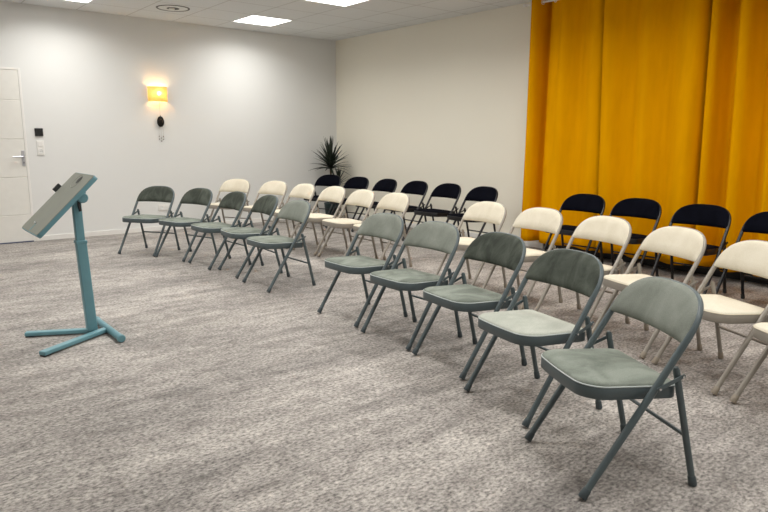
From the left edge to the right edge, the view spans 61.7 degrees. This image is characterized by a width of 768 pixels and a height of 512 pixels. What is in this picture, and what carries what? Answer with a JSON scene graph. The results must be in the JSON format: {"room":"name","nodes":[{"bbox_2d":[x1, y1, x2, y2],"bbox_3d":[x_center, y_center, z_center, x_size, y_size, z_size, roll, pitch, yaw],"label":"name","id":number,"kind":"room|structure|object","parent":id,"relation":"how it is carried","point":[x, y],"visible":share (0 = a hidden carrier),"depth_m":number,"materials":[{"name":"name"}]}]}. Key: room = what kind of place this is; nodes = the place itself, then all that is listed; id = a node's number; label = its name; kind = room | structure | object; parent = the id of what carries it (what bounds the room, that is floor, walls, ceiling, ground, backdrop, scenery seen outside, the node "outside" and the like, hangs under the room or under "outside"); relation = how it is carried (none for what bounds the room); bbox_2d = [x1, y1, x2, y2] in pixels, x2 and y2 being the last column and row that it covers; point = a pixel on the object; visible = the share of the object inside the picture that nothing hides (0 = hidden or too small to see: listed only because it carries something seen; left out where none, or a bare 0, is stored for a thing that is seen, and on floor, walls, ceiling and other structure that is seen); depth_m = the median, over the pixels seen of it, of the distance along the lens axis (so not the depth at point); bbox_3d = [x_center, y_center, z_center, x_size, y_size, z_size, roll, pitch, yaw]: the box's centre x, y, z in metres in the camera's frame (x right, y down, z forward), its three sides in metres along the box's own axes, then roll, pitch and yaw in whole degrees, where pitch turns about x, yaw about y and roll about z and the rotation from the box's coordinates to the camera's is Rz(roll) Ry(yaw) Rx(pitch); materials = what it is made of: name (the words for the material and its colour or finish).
{"room":"conference room","nodes":[
{"label":"conference room","id":0,"kind":"room"},
{"bbox_2d":[0,1,336,234],"bbox_3d":[-3.924,-1.682,8.361,8.500,2.858,0.200,-8,13,-38],"label":"wall","id":1,"kind":"structure","parent":0,"point":[252,106],"depth_m":8.87,"materials":[{"name":"white paint"}]},
{"bbox_2d":[0,240,33,243],"bbox_3d":[-4.744,-0.147,7.856,0.836,0.011,0.072,-8,13,-38],"label":"trim","id":2,"kind":"structure","parent":1,"relation":"attached to","point":[32,240],"depth_m":7.98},
{"bbox_2d":[0,67,35,242],"bbox_3d":[-4.733,-1.177,7.658,0.884,2.107,0.119,-8,13,-38],"label":"door","id":3,"kind":"structure","parent":1,"relation":"in","point":[16,206],"depth_m":7.84,"materials":[{"name":"white paint"}]},
{"bbox_2d":[34,128,42,135],"bbox_3d":[-4.270,-1.533,7.960,0.092,0.096,0.020,-8,13,-38],"label":"wall thermostat","id":4,"kind":"object","parent":1,"relation":"attached to","point":[38,131],"visible":1,"depth_m":7.95,"materials":[{"name":"black plastic"}]},
{"bbox_2d":[36,141,44,154],"bbox_3d":[-4.269,-1.345,7.998,0.082,0.178,0.016,-8,13,-38],"label":"switch plate","id":5,"kind":"object","parent":1,"relation":"attached to","point":[40,144],"visible":1,"depth_m":7.99,"materials":[{"name":"white plastic"}]},
{"bbox_2d":[147,86,167,101],"bbox_3d":[-3.069,-2.205,8.763,0.264,0.198,0.117,-8,13,-38],"label":"wall lamp","id":6,"kind":"object","parent":1,"relation":"attached to","point":[155,93],"visible":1,"depth_m":8.71,"materials":[{"name":"yellow glass"}]},
{"bbox_2d":[157,102,163,141],"bbox_3d":[-3.077,-1.849,8.864,0.098,0.541,0.046,-8,13,-38],"label":"hanging ornament","id":7,"kind":"object","parent":1,"relation":"hanging from","point":[160,121],"visible":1,"depth_m":8.85,"materials":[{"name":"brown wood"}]},
{"bbox_2d":[158,204,168,210],"bbox_3d":[-3.107,-0.685,9.078,0.150,0.084,0.016,-8,13,-38],"label":"wall socket","id":8,"kind":"object","parent":1,"relation":"attached to","point":[164,206],"visible":0.96,"depth_m":9.07,"materials":[{"name":"white plastic"}]},
{"bbox_2d":[36,213,324,240],"bbox_3d":[-2.591,-0.471,9.544,4.625,0.064,0.013,-8,13,-38],"label":"baseboard","id":9,"kind":"structure","parent":1,"relation":"attached to","point":[155,228],"depth_m":8.74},
{"bbox_2d":[0,0,531,40],"bbox_3d":[-0.469,-2.339,3.758,8.700,0.100,11.400,-8,13,-38],"label":"ceiling","id":10,"kind":"structure","parent":0,"point":[311,19],"depth_m":8.12,"materials":[{"name":"paint"}]},
{"bbox_2d":[65,0,92,2],"bbox_3d":[-3.549,-2.920,7.198,0.612,0.006,0.612,-8,13,-38],"label":"recessed light","id":11,"kind":"object","parent":10,"relation":"in","point":[81,1],"visible":1,"depth_m":7.50,"materials":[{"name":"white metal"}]},
{"bbox_2d":[156,5,189,11],"bbox_3d":[-2.593,-3.036,7.907,0.400,0.020,0.400,-8,13,-38],"label":"ceiling vent","id":12,"kind":"object","parent":10,"relation":"in","point":[174,8],"visible":1,"depth_m":7.89,"materials":[{"name":"metal"}]},
{"bbox_2d":[231,15,293,25],"bbox_3d":[-1.648,-3.187,8.716,0.612,0.006,0.612,-8,13,-38],"label":"recessed light","id":13,"kind":"object","parent":10,"relation":"in","point":[251,19],"visible":1,"depth_m":8.69,"materials":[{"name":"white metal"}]},
{"bbox_2d":[305,0,368,6],"bbox_3d":[-0.514,-2.933,7.341,0.612,0.006,0.612,-8,13,-38],"label":"recessed light","id":14,"kind":"object","parent":10,"relation":"in","point":[344,3],"visible":1,"depth_m":7.51,"materials":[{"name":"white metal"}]},
{"bbox_2d":[0,217,767,511],"bbox_3d":[-0.481,0.572,4.285,8.700,0.100,11.400,-8,13,-38],"label":"floor","id":15,"kind":"structure","parent":0,"point":[222,392],"depth_m":3.19,"materials":[{"name":"grey carpet"}]},
{"bbox_2d":[22,173,125,356],"bbox_3d":[-2.013,0.017,4.075,0.493,1.055,0.573,-8,13,-38],"label":"lectern","id":16,"kind":"object","parent":15,"relation":"on","point":[72,193],"visible":1,"depth_m":4.12,"materials":[{"name":"teal metal"}]},
{"bbox_2d":[22,173,97,238],"bbox_3d":[-2.042,-0.329,4.043,0.368,0.362,0.456,-8,13,-38],"label":"lectern top","id":17,"kind":"object","parent":16,"relation":"on","point":[72,193],"depth_m":4.02,"materials":[{"name":"grey wood"}]},
{"bbox_2d":[118,186,179,256],"bbox_3d":[-2.668,-0.409,7.298,0.513,0.740,0.511,4,11,18],"label":"folding chair","id":18,"kind":"object","parent":15,"relation":"on","point":[153,193],"visible":0.99,"depth_m":7.34,"materials":[{"name":"grey fabric"}]},
{"bbox_2d":[123,214,165,218],"bbox_3d":[-2.687,-0.445,7.236,0.414,0.042,0.380,4,11,18],"label":"seat cushion","id":19,"kind":"object","parent":18,"relation":"on","point":[140,216],"depth_m":7.11,"materials":[{"name":"grey fabric"}]},
{"bbox_2d":[155,188,216,261],"bbox_3d":[-2.161,-0.359,7.032,0.513,0.740,0.511,7,12,35],"label":"folding chair","id":20,"kind":"object","parent":15,"relation":"on","point":[199,196],"visible":0.97,"depth_m":7.03,"materials":[{"name":"grey fabric"}]},
{"bbox_2d":[159,217,206,221],"bbox_3d":[-2.194,-0.396,6.978,0.414,0.042,0.380,7,12,35],"label":"seat cushion","id":21,"kind":"object","parent":20,"relation":"on","point":[175,219],"depth_m":6.88,"materials":[{"name":"grey fabric"}]},
{"bbox_2d":[188,191,251,269],"bbox_3d":[-1.688,-0.279,6.602,0.511,0.740,0.513,-8,13,-39],"label":"folding chair","id":22,"kind":"object","parent":15,"relation":"on","point":[236,200],"visible":0.98,"depth_m":6.54,"materials":[{"name":"grey fabric"}]},
{"bbox_2d":[191,222,238,227],"bbox_3d":[-1.732,-0.318,6.557,0.380,0.042,0.414,-8,13,-39],"label":"seat cushion","id":23,"kind":"object","parent":22,"relation":"on","point":[204,224],"depth_m":6.45,"materials":[{"name":"grey fabric"}]},
{"bbox_2d":[203,179,250,233],"bbox_3d":[-2.103,-0.663,8.715,0.513,0.740,0.511,5,11,24],"label":"folding chair","id":24,"kind":"object","parent":15,"relation":"on","point":[231,185],"visible":0.62,"depth_m":8.79,"materials":[{"name":"beige fabric"}]},
{"bbox_2d":[218,195,282,278],"bbox_3d":[-1.296,-0.209,6.224,0.511,0.740,0.513,-7,12,-33],"label":"folding chair","id":25,"kind":"object","parent":15,"relation":"on","point":[267,204],"visible":0.96,"depth_m":6.14,"materials":[{"name":"grey fabric"}]},
{"bbox_2d":[221,227,267,233],"bbox_3d":[-1.343,-0.249,6.184,0.380,0.042,0.414,-7,12,-33],"label":"seat cushion","id":26,"kind":"object","parent":25,"relation":"on","point":[233,230],"depth_m":6.08,"materials":[{"name":"grey fabric"}]},
{"bbox_2d":[243,180,290,237],"bbox_3d":[-1.546,-0.596,8.359,0.513,0.740,0.511,8,13,35],"label":"folding chair","id":27,"kind":"object","parent":15,"relation":"on","point":[274,187],"visible":0.64,"depth_m":8.41,"materials":[{"name":"beige fabric"}]},
{"bbox_2d":[242,200,315,292],"bbox_3d":[-0.928,-0.112,5.693,0.511,0.740,0.513,-8,13,-37],"label":"folding chair","id":28,"kind":"object","parent":15,"relation":"on","point":[295,210],"visible":1,"depth_m":5.61,"materials":[{"name":"grey fabric"}]},
{"bbox_2d":[247,235,301,242],"bbox_3d":[-0.974,-0.151,5.650,0.380,0.042,0.414,-8,13,-37],"label":"seat cushion","id":29,"kind":"object","parent":28,"relation":"on","point":[269,238],"depth_m":5.55,"materials":[{"name":"grey fabric"}]},
{"bbox_2d":[272,183,318,248],"bbox_3d":[-1.127,-0.507,7.874,0.511,0.740,0.513,-8,13,-40],"label":"folding chair","id":30,"kind":"object","parent":15,"relation":"on","point":[304,190],"visible":0.52,"depth_m":7.89,"materials":[{"name":"beige fabric"}]},
{"bbox_2d":[293,186,347,254],"bbox_3d":[-0.729,-0.427,7.440,0.511,0.740,0.513,-8,13,-38],"label":"folding chair","id":31,"kind":"object","parent":15,"relation":"on","point":[336,194],"visible":0.8,"depth_m":7.40,"materials":[{"name":"beige fabric"}]},
{"bbox_2d":[309,213,337,217],"bbox_3d":[-0.773,-0.466,7.396,0.380,0.042,0.414,-8,13,-38],"label":"seat cushion","id":32,"kind":"object","parent":31,"relation":"on","point":[312,215],"depth_m":7.27,"materials":[{"name":"beige fabric"}]},
{"bbox_2d":[300,174,341,225],"bbox_3d":[-0.951,-0.866,9.863,0.513,0.740,0.511,7,12,34],"label":"folding chair","id":33,"kind":"object","parent":15,"relation":"on","point":[325,180],"visible":0.59,"depth_m":9.92,"materials":[{"name":"black fabric"}]},
{"bbox_2d":[311,137,350,215],"bbox_3d":[-0.849,-1.264,10.374,0.679,1.342,0.679,-8,13,-38],"label":"dracaena","id":34,"kind":"object","parent":15,"relation":"on","point":[330,157],"visible":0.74,"depth_m":10.32,"materials":[{"name":"plant"}]},
{"bbox_2d":[324,202,338,215],"bbox_3d":[-0.847,-0.741,10.502,0.264,0.267,0.264,-8,13,-38],"label":"pot","id":35,"kind":"object","parent":34,"relation":"attached to","point":[327,205],"depth_m":10.40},
{"bbox_2d":[325,177,368,230],"bbox_3d":[-0.512,-0.772,9.355,0.513,0.740,0.511,10,14,43],"label":"folding chair","id":36,"kind":"object","parent":15,"relation":"on","point":[354,182],"visible":0.54,"depth_m":9.40,"materials":[{"name":"black fabric"}]},
{"bbox_2d":[317,189,377,258],"bbox_3d":[-0.385,-0.340,6.970,0.511,0.740,0.513,-7,13,-36],"label":"folding chair","id":37,"kind":"object","parent":15,"relation":"on","point":[362,197],"visible":0.89,"depth_m":6.93,"materials":[{"name":"beige fabric"}]},
{"bbox_2d":[323,218,361,223],"bbox_3d":[-0.431,-0.380,6.928,0.380,0.042,0.414,-7,13,-36],"label":"seat cushion","id":38,"kind":"object","parent":37,"relation":"on","point":[333,220],"depth_m":6.81,"materials":[{"name":"beige fabric"}]},
{"bbox_2d":[317,213,407,327],"bbox_3d":[-0.148,0.073,4.692,0.511,0.740,0.513,-8,13,-38],"label":"folding chair","id":39,"kind":"object","parent":15,"relation":"on","point":[389,226],"visible":0.98,"depth_m":4.63,"materials":[{"name":"grey fabric"}]},
{"bbox_2d":[325,255,392,266],"bbox_3d":[-0.193,0.033,4.649,0.380,0.042,0.414,-8,13,-38],"label":"seat cushion","id":40,"kind":"object","parent":39,"relation":"on","point":[344,261],"depth_m":4.55,"materials":[{"name":"grey fabric"}]},
{"bbox_2d":[351,179,396,231],"bbox_3d":[-0.111,-0.691,8.912,0.511,0.740,0.513,-8,13,-37],"label":"folding chair","id":41,"kind":"object","parent":15,"relation":"on","point":[385,185],"visible":0.52,"depth_m":8.93,"materials":[{"name":"black fabric"}]},
{"bbox_2d":[352,192,411,266],"bbox_3d":[-0.031,-0.266,6.565,0.511,0.740,0.513,-7,13,-35],"label":"folding chair","id":42,"kind":"object","parent":15,"relation":"on","point":[396,201],"visible":0.61,"depth_m":6.56,"materials":[{"name":"beige fabric"}]},
{"bbox_2d":[384,181,427,240],"bbox_3d":[0.283,-0.613,8.492,0.511,0.740,0.513,-8,13,-38],"label":"folding chair","id":43,"kind":"object","parent":15,"relation":"on","point":[413,187],"visible":0.56,"depth_m":8.44,"materials":[{"name":"black fabric"}]},
{"bbox_2d":[360,221,461,350],"bbox_3d":[0.192,0.161,4.210,0.511,0.740,0.513,-8,13,-38],"label":"folding chair","id":44,"kind":"object","parent":15,"relation":"on","point":[444,237],"visible":0.98,"depth_m":4.15,"materials":[{"name":"grey fabric"}]},
{"bbox_2d":[371,268,444,282],"bbox_3d":[0.147,0.122,4.167,0.380,0.042,0.414,-8,13,-38],"label":"seat cushion","id":45,"kind":"object","parent":44,"relation":"on","point":[405,275],"depth_m":4.08,"materials":[{"name":"grey fabric"}]},
{"bbox_2d":[414,183,460,236],"bbox_3d":[0.657,-0.523,8.004,0.511,0.740,0.513,-8,13,-38],"label":"folding chair","id":46,"kind":"object","parent":15,"relation":"on","point":[446,190],"visible":0.87,"depth_m":7.94,"materials":[{"name":"black fabric"}]},
{"bbox_2d":[415,209,450,212],"bbox_3d":[0.613,-0.563,7.960,0.380,0.042,0.414,-8,13,-38],"label":"seat cushion","id":47,"kind":"object","parent":46,"relation":"on","point":[416,210],"depth_m":7.84,"materials":[{"name":"black fabric"}]},
{"bbox_2d":[412,232,526,379],"bbox_3d":[0.510,0.250,3.729,0.511,0.740,0.513,-6,12,-30],"label":"folding chair","id":48,"kind":"object","parent":15,"relation":"on","point":[506,250],"visible":0.99,"depth_m":3.65,"materials":[{"name":"grey fabric"}]},
{"bbox_2d":[424,284,507,302],"bbox_3d":[0.461,0.209,3.692,0.380,0.042,0.414,-6,12,-30],"label":"seat cushion","id":49,"kind":"object","parent":48,"relation":"on","point":[451,293],"depth_m":3.60,"materials":[{"name":"grey fabric"}]},
{"bbox_2d":[435,201,506,287],"bbox_3d":[0.763,-0.096,5.642,0.511,0.740,0.513,-7,13,-35],"label":"folding chair","id":50,"kind":"object","parent":15,"relation":"on","point":[483,211],"visible":0.7,"depth_m":5.65,"materials":[{"name":"beige fabric"}]},
{"bbox_2d":[459,237,475,244],"bbox_3d":[0.717,-0.136,5.601,0.380,0.042,0.414,-7,13,-35],"label":"seat cushion","id":51,"kind":"object","parent":50,"relation":"on","point":[463,240],"depth_m":5.47,"materials":[{"name":"beige fabric"}]},
{"bbox_2d":[447,186,497,236],"bbox_3d":[1.021,-0.430,7.499,0.511,0.740,0.513,-7,13,-37],"label":"folding chair","id":52,"kind":"object","parent":15,"relation":"on","point":[481,193],"visible":0.6,"depth_m":7.51,"materials":[{"name":"black fabric"}]},
{"bbox_2d":[448,213,464,216],"bbox_3d":[0.975,-0.470,7.456,0.380,0.042,0.414,-7,13,-37],"label":"seat cushion","id":53,"kind":"object","parent":52,"relation":"on","point":[456,214],"depth_m":7.40,"materials":[{"name":"black fabric"}]},
{"bbox_2d":[482,207,562,309],"bbox_3d":[1.110,-0.004,5.144,0.511,0.740,0.513,-7,12,-33],"label":"folding chair","id":54,"kind":"object","parent":15,"relation":"on","point":[550,220],"visible":0.49,"depth_m":5.13,"materials":[{"name":"beige fabric"}]},
{"bbox_2d":[526,248,545,255],"bbox_3d":[1.062,-0.044,5.104,0.380,0.042,0.414,-7,12,-33],"label":"seat cushion","id":55,"kind":"object","parent":54,"relation":"on","point":[529,252],"depth_m":4.98,"materials":[{"name":"beige fabric"}]},
{"bbox_2d":[464,249,603,427],"bbox_3d":[0.746,0.356,3.148,0.511,0.740,0.513,-5,11,-26],"label":"folding chair","id":56,"kind":"object","parent":15,"relation":"on","point":[581,272],"visible":0.98,"depth_m":3.06,"materials":[{"name":"grey fabric"}]},
{"bbox_2d":[479,309,582,335],"bbox_3d":[0.695,0.314,3.115,0.380,0.042,0.414,-5,11,-26],"label":"seat cushion","id":57,"kind":"object","parent":56,"relation":"on","point":[526,322],"depth_m":3.03,"materials":[{"name":"grey fabric"}]},
{"bbox_2d":[543,194,604,263],"bbox_3d":[1.907,-0.245,6.491,0.511,0.740,0.513,-8,13,-40],"label":"folding chair","id":58,"kind":"object","parent":15,"relation":"on","point":[592,203],"visible":0.57,"depth_m":6.51,"materials":[{"name":"black fabric"}]},
{"bbox_2d":[561,225,577,230],"bbox_3d":[1.863,-0.284,6.446,0.380,0.042,0.414,-8,13,-40],"label":"seat cushion","id":59,"kind":"object","parent":58,"relation":"on","point":[564,227],"depth_m":6.31,"materials":[{"name":"black fabric"}]},
{"bbox_2d":[535,215,631,330],"bbox_3d":[1.430,0.098,4.587,0.511,0.740,0.513,-6,12,-30],"label":"folding chair","id":60,"kind":"object","parent":15,"relation":"on","point":[609,229],"visible":0.57,"depth_m":4.56,"materials":[{"name":"beige fabric"}]},
{"bbox_2d":[602,264,612,269],"bbox_3d":[1.380,0.057,4.550,0.380,0.042,0.414,-6,12,-30],"label":"seat cushion","id":61,"kind":"object","parent":60,"relation":"on","point":[606,267],"depth_m":4.44,"materials":[{"name":"beige fabric"}]},
{"bbox_2d":[524,276,703,500],"bbox_3d":[0.905,0.468,2.531,0.511,0.740,0.513,-2,10,-12],"label":"folding chair","id":62,"kind":"object","parent":15,"relation":"on","point":[673,307],"visible":1,"depth_m":2.40,"materials":[{"name":"grey metal"}]},
{"bbox_2d":[542,348,670,386],"bbox_3d":[0.849,0.424,2.511,0.380,0.042,0.414,-2,10,-12],"label":"seat cushion","id":63,"kind":"object","parent":62,"relation":"on","point":[589,367],"depth_m":2.44,"materials":[{"name":"grey fabric"}]},
{"bbox_2d":[594,198,661,275],"bbox_3d":[2.261,-0.158,6.018,0.511,0.740,0.513,-8,13,-39],"label":"folding chair","id":64,"kind":"object","parent":15,"relation":"on","point":[645,208],"visible":0.59,"depth_m":6.03,"materials":[{"name":"black fabric"}]},
{"bbox_2d":[630,233,646,238],"bbox_3d":[2.217,-0.197,5.974,0.380,0.042,0.414,-8,13,-39],"label":"seat cushion","id":65,"kind":"object","parent":64,"relation":"on","point":[633,236],"depth_m":5.83,"materials":[{"name":"black fabric"}]},
{"bbox_2d":[592,226,706,358],"bbox_3d":[1.677,0.195,4.056,0.511,0.740,0.513,-4,11,-20],"label":"folding chair","id":66,"kind":"object","parent":15,"relation":"on","point":[687,243],"visible":0.74,"depth_m":4.03,"materials":[{"name":"beige fabric"}]},
{"bbox_2d":[604,274,652,284],"bbox_3d":[1.623,0.153,4.028,0.380,0.042,0.414,-4,11,-20],"label":"seat cushion","id":67,"kind":"object","parent":66,"relation":"on","point":[612,279],"depth_m":4.03,"materials":[{"name":"beige fabric"}]},
{"bbox_2d":[650,204,730,293],"bbox_3d":[2.599,-0.055,5.459,0.511,0.740,0.513,-8,13,-40],"label":"folding chair","id":68,"kind":"object","parent":15,"relation":"on","point":[693,214],"visible":0.56,"depth_m":5.48,"materials":[{"name":"black fabric"}]},
{"bbox_2d":[706,244,718,249],"bbox_3d":[2.556,-0.094,5.414,0.380,0.042,0.414,-8,13,-40],"label":"seat cushion","id":69,"kind":"object","parent":68,"relation":"on","point":[708,247],"depth_m":5.29,"materials":[{"name":"black fabric"}]},
{"bbox_2d":[651,240,767,394],"bbox_3d":[1.858,0.296,3.502,0.511,0.740,0.513,-2,11,-14],"label":"folding chair","id":70,"kind":"object","parent":15,"relation":"on","point":[747,256],"visible":0.77,"depth_m":3.46,"materials":[{"name":"beige fabric"}]},
{"bbox_2d":[700,294,764,313],"bbox_3d":[1.803,0.253,3.480,0.380,0.042,0.414,-2,11,-14],"label":"seat cushion","id":71,"kind":"object","parent":70,"relation":"on","point":[713,303],"depth_m":3.35,"materials":[{"name":"beige fabric"}]},
{"bbox_2d":[716,211,767,298],"bbox_3d":[2.898,0.042,4.929,0.511,0.740,0.513,-6,12,-33],"label":"folding chair","id":72,"kind":"object","parent":15,"relation":"on","point":[757,223],"visible":0.43,"depth_m":5.09,"materials":[{"name":"black fabric"}]},
{"bbox_2d":[729,322,767,403],"bbox_3d":[2.004,0.400,2.933,0.511,0.740,0.513,-2,10,-11],"label":"folding chair","id":73,"kind":"object","parent":15,"relation":"on","point":[760,330],"visible":1,"depth_m":3.16,"materials":[{"name":"beige metal"}]},
{"bbox_2d":[754,322,767,331],"bbox_3d":[1.948,0.356,2.914,0.380,0.042,0.414,-2,10,-11],"label":"seat cushion","id":74,"kind":"object","parent":73,"relation":"on","point":[758,327],"depth_m":3.00,"materials":[{"name":"beige fabric"}]},
{"bbox_2d":[336,2,543,248],"bbox_3d":[2.748,-1.336,6.596,0.200,2.858,11.000,-8,13,-38],"label":"wall","id":75,"kind":"structure","parent":0,"point":[435,103],"depth_m":8.79,"materials":[{"name":"white paint"}]},
{"bbox_2d":[342,213,543,248],"bbox_3d":[0.554,-0.420,9.332,0.013,0.064,4.287,-8,13,-38],"label":"baseboard","id":76,"kind":"structure","parent":75,"relation":"attached to","point":[474,235],"depth_m":8.56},
{"bbox_2d":[523,0,556,6],"bbox_3d":[2.791,-2.611,6.013,0.178,0.050,3.615,-8,13,-38],"label":"curtain rod","id":77,"kind":"object","parent":75,"relation":"attached to","point":[545,1],"visible":0.5,"depth_m":7.14,"materials":[{"name":"white metal"}]},
{"bbox_2d":[521,0,604,250],"bbox_3d":[2.033,-1.471,7.087,0.246,2.727,1.092,-8,13,-39],"label":"curtain","id":78,"kind":"object","parent":77,"relation":"hanging from","point":[562,143],"visible":0.74,"depth_m":7.07,"materials":[{"name":"yellow fabric"}]},
{"bbox_2d":[595,0,712,264],"bbox_3d":[2.604,-1.329,6.312,0.238,2.727,1.108,-8,13,-38],"label":"curtain","id":79,"kind":"object","parent":77,"relation":"hanging from","point":[655,55],"visible":0.8,"depth_m":6.26,"materials":[{"name":"yellow fabric"}]},
{"bbox_2d":[693,0,767,276],"bbox_3d":[3.359,-1.168,5.442,0.228,2.727,1.303,-8,13,-38],"label":"curtain","id":80,"kind":"object","parent":77,"relation":"hanging from","point":[733,176],"visible":0.82,"depth_m":5.71,"materials":[{"name":"yellow fabric"}]},
{"bbox_2d":[544,244,767,284],"bbox_3d":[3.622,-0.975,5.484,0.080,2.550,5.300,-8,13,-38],"label":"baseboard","id":81,"kind":"structure","parent":75,"relation":"in","point":[732,275],"depth_m":6.44,"materials":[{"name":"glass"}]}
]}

